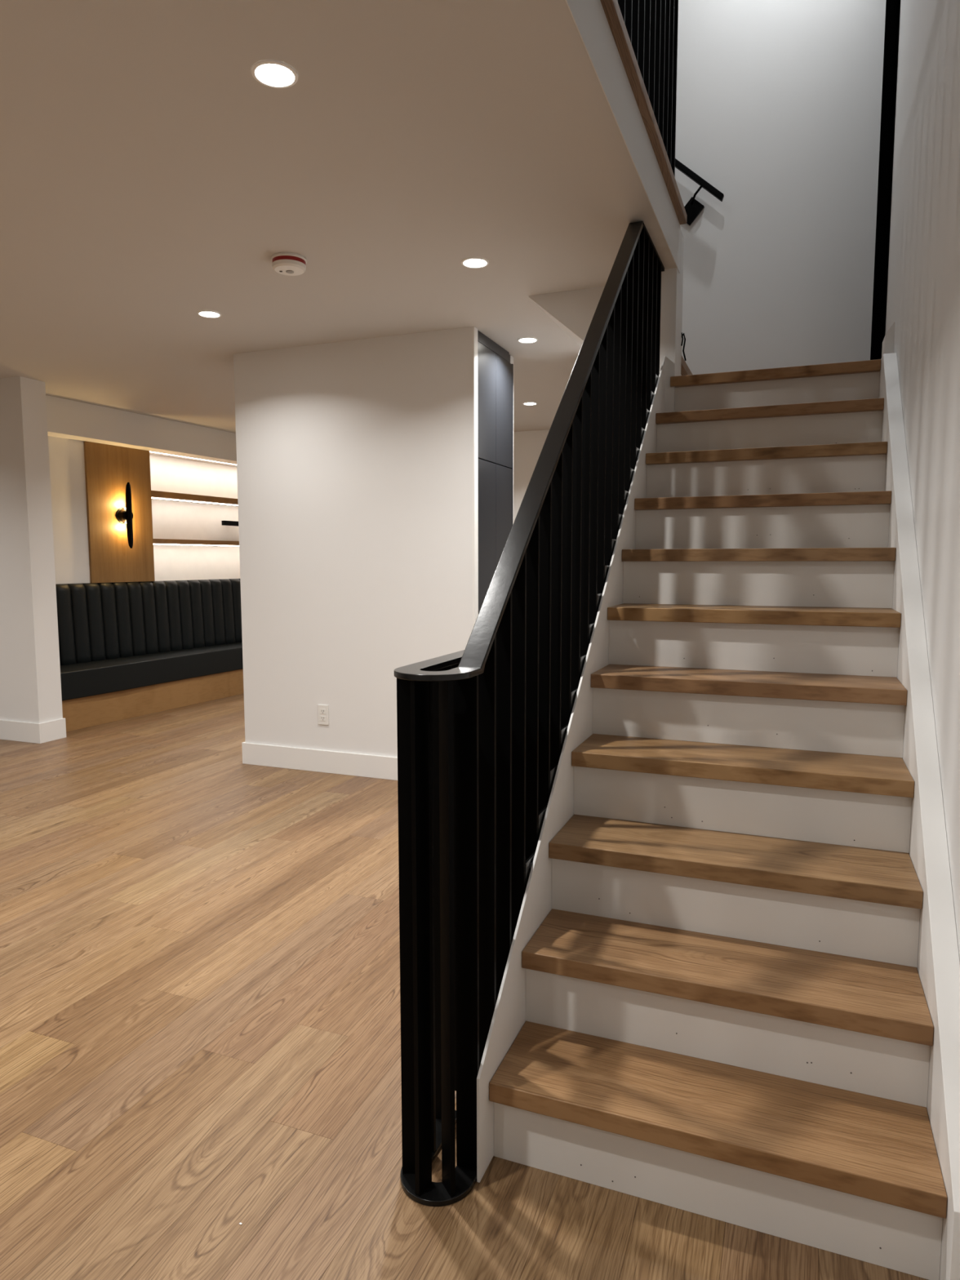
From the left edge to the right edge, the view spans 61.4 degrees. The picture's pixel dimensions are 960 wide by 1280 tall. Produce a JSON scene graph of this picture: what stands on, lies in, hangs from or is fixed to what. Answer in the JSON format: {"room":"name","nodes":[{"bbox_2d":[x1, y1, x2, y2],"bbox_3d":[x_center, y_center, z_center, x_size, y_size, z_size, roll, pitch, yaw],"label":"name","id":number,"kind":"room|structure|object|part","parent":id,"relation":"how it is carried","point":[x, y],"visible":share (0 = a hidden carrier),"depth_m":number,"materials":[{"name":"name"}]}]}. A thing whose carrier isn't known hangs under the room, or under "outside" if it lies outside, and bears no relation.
{"room":"finished basement","nodes":[
{"label":"finished basement","id":0,"kind":"room"},
{"bbox_2d":[0,376,62,723],"bbox_3d":[-4.090,-0.567,6.007,2.297,2.482,0.193,2,6,21],"label":"wall","id":1,"kind":"structure","parent":0,"point":[30,682],"depth_m":5.57,"materials":[{"name":"paint"}]},
{"bbox_2d":[0,719,41,743],"bbox_3d":[-4.119,0.609,6.022,2.312,0.140,0.015,2,6,21],"label":"baseboard","id":2,"kind":"structure","parent":1,"relation":"attached to","point":[15,731],"depth_m":5.66,"materials":[{"name":"white paint"}]},
{"bbox_2d":[40,718,66,742],"bbox_3d":[-3.010,0.638,5.706,0.015,0.140,0.203,2,6,21],"label":"baseboard","id":3,"kind":"structure","parent":1,"relation":"attached to","point":[54,730],"depth_m":5.70,"materials":[{"name":"white paint"}]},
{"bbox_2d":[48,435,236,583],"bbox_3d":[-3.036,-0.709,7.438,0.450,2.482,3.370,3,6,25],"label":"wall","id":4,"kind":"structure","parent":0,"point":[66,456],"depth_m":6.41,"materials":[{"name":"paint"}]},
{"bbox_2d":[83,440,155,582],"bbox_3d":[-3.037,-1.059,6.843,0.022,1.136,0.650,3,6,25],"label":"wood panel","id":5,"kind":"object","parent":4,"relation":"attached to","point":[108,468],"visible":1,"depth_m":6.79,"materials":[{"name":"brown wood"}]},
{"bbox_2d":[115,482,133,548],"bbox_3d":[-2.981,-1.050,6.824,0.098,0.550,0.132,3,6,25],"label":"wall sconce","id":6,"kind":"object","parent":5,"relation":"attached to","point":[123,515],"visible":1,"depth_m":6.79,"materials":[{"name":"black metal"}]},
{"bbox_3d":[-2.949,-1.048,6.808,0.026,0.550,0.052,3,6,25],"label":"lamp shade","id":7,"kind":"part","parent":6,"relation":"part of","materials":[{"name":"black metal"}]},
{"bbox_2d":[149,451,236,466],"bbox_3d":[-2.633,-1.747,7.895,0.130,0.010,1.680,3,6,25],"label":"light","id":8,"kind":"object","parent":4,"relation":"attached to","point":[152,452],"visible":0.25,"depth_m":7.68,"materials":[{"name":"white"}]},
{"bbox_2d":[149,453,239,581],"bbox_3d":[-2.775,-1.119,8.022,0.014,1.282,1.704,3,6,25],"label":"wall niche","id":9,"kind":"object","parent":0,"point":[174,520],"visible":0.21,"depth_m":7.93,"materials":[{"name":"white paint"}]},
{"bbox_2d":[151,490,238,506],"bbox_3d":[-2.658,-1.368,7.942,0.243,0.063,1.702,3,6,25],"label":"wall shelf","id":10,"kind":"object","parent":9,"relation":"attached to","point":[155,495],"visible":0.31,"depth_m":7.63,"materials":[{"name":"brown wood"}]},
{"bbox_2d":[153,538,239,546],"bbox_3d":[-2.658,-0.954,7.983,0.243,0.050,1.702,3,6,25],"label":"wall shelf","id":11,"kind":"object","parent":9,"relation":"attached to","point":[156,541],"visible":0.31,"depth_m":7.64,"materials":[{"name":"brown wood"}]},
{"bbox_2d":[221,520,238,526],"bbox_3d":[-2.505,-1.205,8.415,0.134,0.047,0.570,3,6,25],"label":"wall bracket","id":12,"kind":"object","parent":9,"relation":"attached to","point":[224,522],"visible":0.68,"depth_m":8.20,"materials":[{"name":"black metal"}]},
{"bbox_2d":[0,0,681,433],"bbox_3d":[-2.127,-1.681,3.662,7.580,0.188,9.600,2,6,21],"label":"ceiling","id":13,"kind":"structure","parent":0,"point":[149,182],"depth_m":2.67,"materials":[{"name":"grey paint"}]},
{"bbox_2d":[45,395,236,464],"bbox_3d":[-2.748,-1.799,7.194,0.190,0.264,3.370,3,6,25],"label":"beam","id":14,"kind":"structure","parent":13,"relation":"attached to","point":[68,419],"depth_m":6.74,"materials":[{"name":"paint"}]},
{"bbox_2d":[196,310,221,317],"bbox_3d":[-1.346,-1.621,4.024,0.116,0.005,0.116,2,6,21],"label":"recessed light","id":15,"kind":"object","parent":13,"relation":"in","point":[206,313],"visible":1,"depth_m":4.02,"materials":[{"name":"white"}]},
{"bbox_2d":[250,59,297,88],"bbox_3d":[-0.518,-1.427,2.042,0.116,0.005,0.116,2,6,21],"label":"recessed light","id":16,"kind":"object","parent":13,"relation":"in","point":[273,73],"visible":1,"depth_m":2.04,"materials":[{"name":"white plastic"}]},
{"bbox_2d":[271,252,306,275],"bbox_3d":[-0.777,-1.526,3.296,0.142,0.052,0.142,2,6,21],"label":"smoke detector","id":17,"kind":"object","parent":13,"relation":"attached to","point":[289,264],"visible":1,"depth_m":3.25,"materials":[{"name":"white plastic"}]},
{"bbox_2d":[461,257,488,267],"bbox_3d":[-0.020,-1.555,3.335,0.116,0.005,0.116,2,6,21],"label":"recessed light","id":18,"kind":"object","parent":13,"relation":"in","point":[470,262],"visible":1,"depth_m":3.33,"materials":[{"name":"white"}]},
{"bbox_2d":[517,337,537,342],"bbox_3d":[0.266,-1.671,4.508,0.116,0.005,0.116,2,6,21],"label":"recessed light","id":19,"kind":"object","parent":13,"relation":"in","point":[523,340],"visible":1,"depth_m":4.50,"materials":[{"name":"white"}]},
{"bbox_2d":[522,401,537,404],"bbox_3d":[0.392,-1.850,6.334,0.116,0.005,0.116,2,6,21],"label":"recessed light","id":20,"kind":"object","parent":13,"relation":"in","point":[527,402],"visible":1,"depth_m":6.33,"materials":[{"name":"white plastic"}]},
{"bbox_2d":[233,326,472,757],"bbox_3d":[-0.743,-0.441,4.675,1.530,2.482,0.049,2,6,21],"label":"wall","id":21,"kind":"structure","parent":0,"point":[354,457],"depth_m":4.64,"materials":[{"name":"paint"}]},
{"bbox_2d":[241,742,397,780],"bbox_3d":[-0.760,0.731,4.763,1.545,0.133,0.015,2,6,21],"label":"baseboard","id":22,"kind":"structure","parent":21,"relation":"attached to","point":[371,766],"depth_m":4.83,"materials":[{"name":"white paint"}]},
{"bbox_2d":[317,704,328,724],"bbox_3d":[-0.932,0.445,4.806,0.072,0.120,0.008,2,6,21],"label":"wall outlet","id":23,"kind":"object","parent":21,"relation":"attached to","point":[322,710],"visible":1,"depth_m":4.80,"materials":[{"name":"white plastic"}]},
{"bbox_2d":[320,708,325,714],"bbox_3d":[-0.933,0.424,4.801,0.034,0.030,0.001,2,6,21],"label":"receptacle","id":24,"kind":"object","parent":23,"relation":"attached to","point":[322,711],"depth_m":4.80,"materials":[{"name":"white plastic"}]},
{"bbox_2d":[320,715,325,720],"bbox_3d":[-0.933,0.466,4.805,0.034,0.030,0.001,2,6,21],"label":"receptacle","id":25,"kind":"object","parent":23,"relation":"attached to","point":[322,717],"depth_m":4.80,"materials":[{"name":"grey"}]},
{"bbox_2d":[471,326,478,628],"bbox_3d":[-0.025,-0.414,4.394,0.012,2.481,0.053,2,6,21],"label":"trim","id":26,"kind":"structure","parent":21,"relation":"attached to","point":[474,331],"depth_m":4.34,"materials":[{"name":"white paint"}]},
{"bbox_2d":[0,693,928,1279],"bbox_3d":[-2.123,0.933,3.919,7.580,0.100,9.600,2,6,21],"label":"floor","id":27,"kind":"structure","parent":0,"point":[200,1008],"depth_m":2.08,"materials":[{"name":"brown wood"}]},
{"bbox_2d":[55,578,244,732],"bbox_3d":[-2.619,0.006,7.318,0.460,1.079,3.218,3,6,25],"label":"banquette","id":28,"kind":"object","parent":27,"relation":"on","point":[128,650],"visible":0.64,"depth_m":6.87,"materials":[{"name":"black leather"}]},
{"bbox_2d":[60,641,243,701],"bbox_3d":[-2.619,0.205,7.304,0.432,0.207,3.100,3,6,25],"label":"seat cushion","id":29,"kind":"object","parent":28,"relation":"on","point":[84,679],"depth_m":6.69,"materials":[{"name":"leather"}]},
{"bbox_2d":[477,330,513,613],"bbox_3d":[-0.174,-0.452,4.791,0.580,2.480,0.579,2,6,21],"label":"tall cabinet","id":30,"kind":"object","parent":27,"relation":"on","point":[495,368],"visible":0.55,"depth_m":4.58,"materials":[{"name":"black laminate"}]},
{"bbox_3d":[0.030,-1.301,4.465,0.020,0.608,0.278,2,6,21],"label":"door","id":31,"kind":"part","parent":30,"relation":"part of","materials":[{"name":"black laminate"}]},
{"bbox_3d":[0.032,-0.136,4.579,0.020,1.721,0.278,2,6,21],"label":"door","id":32,"kind":"part","parent":30,"relation":"part of","materials":[{"name":"black laminate"}]},
{"bbox_3d":[0.134,-1.327,4.727,0.020,0.608,0.282,2,6,21],"label":"door","id":33,"kind":"part","parent":30,"relation":"part of","materials":[{"name":"black laminate"}]},
{"bbox_3d":[0.136,-0.162,4.841,0.020,1.721,0.282,2,6,21],"label":"door","id":34,"kind":"part","parent":30,"relation":"part of","materials":[{"name":"black laminate"}]},
{"bbox_3d":[0.190,-0.441,4.954,0.020,2.425,0.014,2,6,21],"label":"panel","id":35,"kind":"part","parent":30,"relation":"part of","materials":[{"name":"black laminate"}]},
{"bbox_2d":[394,221,664,1206],"bbox_3d":[0.296,-0.230,2.510,0.156,2.481,2.255,2,6,21],"label":"balustrade","id":36,"kind":"object","parent":27,"relation":"on","point":[482,727],"visible":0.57,"depth_m":1.77,"materials":[{"name":"black metal"}]},
{"bbox_3d":[-0.066,1.090,1.708,0.155,0.012,0.262,2,6,21],"label":"plate","id":37,"kind":"part","parent":36,"relation":"part of","materials":[{"name":"black metal"}]},
{"bbox_3d":[0.275,-0.727,2.268,0.050,1.443,1.628,2,6,21],"label":"handrail","id":38,"kind":"part","parent":36,"relation":"part of","materials":[{"name":"black metal"}]},
{"bbox_3d":[0.660,-1.536,3.178,0.050,0.012,0.512,2,6,21],"label":"ceiling rail","id":39,"kind":"part","parent":36,"relation":"part of","materials":[{"name":"black metal"}]},
{"bbox_2d":[476,352,959,1279],"bbox_3d":[0.822,-0.045,2.442,0.884,2.124,2.294,2,6,21],"label":"staircase","id":40,"kind":"structure","parent":27,"relation":"on","point":[729,992],"depth_m":1.95,"materials":[{"name":"brown wood"}]},
{"bbox_2d":[510,355,513,524],"bbox_3d":[-0.620,-0.473,4.998,1.522,2.482,0.645,2,6,21],"label":"wall","id":41,"kind":"structure","parent":0,"point":[511,357],"depth_m":4.89,"materials":[{"name":"paint"}]},
{"bbox_2d":[659,230,684,412],"bbox_3d":[0.807,-0.435,3.626,0.125,2.670,0.192,2,6,21],"label":"wall","id":42,"kind":"structure","parent":0,"point":[672,282],"depth_m":3.45,"materials":[{"name":"paint"}]},
{"bbox_2d":[528,286,692,375],"bbox_3d":[0.740,-1.489,4.167,0.679,0.670,1.104,2,6,21],"label":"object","id":43,"kind":"structure","parent":42,"relation":"attached to","point":[573,312],"depth_m":3.70,"materials":[{"name":"white paint"}]},
{"bbox_3d":[0.492,-1.351,3.691,0.569,0.483,0.014,2,6,21],"label":"panel","id":44,"kind":"part","parent":43,"relation":"part of","materials":[{"name":"paint"}]},
{"bbox_2d":[565,0,680,273],"bbox_3d":[0.298,-1.526,2.047,0.003,0.188,3.050,2,6,21],"label":"trim","id":45,"kind":"structure","parent":42,"relation":"attached to","point":[589,18],"depth_m":2.35,"materials":[{"name":"paint"}]},
{"bbox_2d":[600,0,687,224],"bbox_3d":[0.242,-1.639,2.043,0.171,0.037,3.023,2,6,21],"label":"trim","id":46,"kind":"structure","parent":42,"relation":"attached to","point":[611,9],"depth_m":2.49,"materials":[{"name":"brown wood"}]},
{"bbox_2d":[617,0,678,177],"bbox_3d":[0.241,-2.126,1.875,0.050,0.965,2.780,2,6,21],"label":"balustrade","id":47,"kind":"object","parent":46,"relation":"on","point":[651,25],"visible":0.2,"depth_m":2.81,"materials":[{"name":"black metal"}]},
{"bbox_2d":[680,332,686,360],"bbox_3d":[0.907,-1.310,3.610,0.012,0.117,0.057,4,7,35],"label":"cable","id":48,"kind":"object","parent":42,"relation":"hanging from","point":[682,335],"visible":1,"depth_m":3.61,"materials":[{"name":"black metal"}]},
{"bbox_2d":[513,429,853,561],"bbox_3d":[-0.391,-0.787,8.193,7.580,2.482,0.100,2,6,21],"label":"wall","id":49,"kind":"structure","parent":0,"point":[527,445],"depth_m":7.72,"materials":[{"name":"paint"}]},
{"bbox_2d":[593,0,885,374],"bbox_3d":[0.220,-2.715,4.902,3.978,3.240,0.100,2,6,21],"label":"wall","id":50,"kind":"structure","parent":0,"point":[779,103],"depth_m":4.33,"materials":[{"name":"paint"}]},
{"bbox_2d":[675,158,724,225],"bbox_3d":[0.797,-2.859,4.559,1.137,1.085,0.084,2,6,21],"label":"wall handrail","id":51,"kind":"object","parent":50,"relation":"attached to","point":[693,207],"visible":0.41,"depth_m":4.42,"materials":[{"name":"black metal"}]},
{"bbox_3d":[1.172,-2.381,4.493,0.142,0.144,0.022,2,6,21],"label":"wall plate","id":52,"kind":"part","parent":51,"relation":"part of","materials":[{"name":"black metal"}]},
{"bbox_3d":[0.787,-2.895,4.530,1.137,1.007,0.030,2,6,21],"label":"rail","id":53,"kind":"part","parent":51,"relation":"part of","materials":[{"name":"black metal"}]},
{"bbox_2d":[861,0,959,960],"bbox_3d":[0.869,-1.405,1.078,0.102,5.100,6.950,2,6,21],"label":"wall","id":54,"kind":"structure","parent":0,"point":[923,296],"depth_m":2.15,"materials":[{"name":"paint"}]},
{"bbox_2d":[870,0,900,359],"bbox_3d":[1.907,-2.244,3.812,0.020,2.160,0.768,2,6,21],"label":"trim","id":55,"kind":"structure","parent":54,"relation":"in","point":[890,57],"depth_m":3.76,"materials":[{"name":"black paint"}]},
{"bbox_2d":[881,322,894,356],"bbox_3d":[1.633,-1.177,3.239,0.032,0.150,0.130,2,6,21],"label":"baseboard","id":56,"kind":"structure","parent":54,"relation":"attached to","point":[888,340],"depth_m":3.18,"materials":[{"name":"white paint"}]}
]}

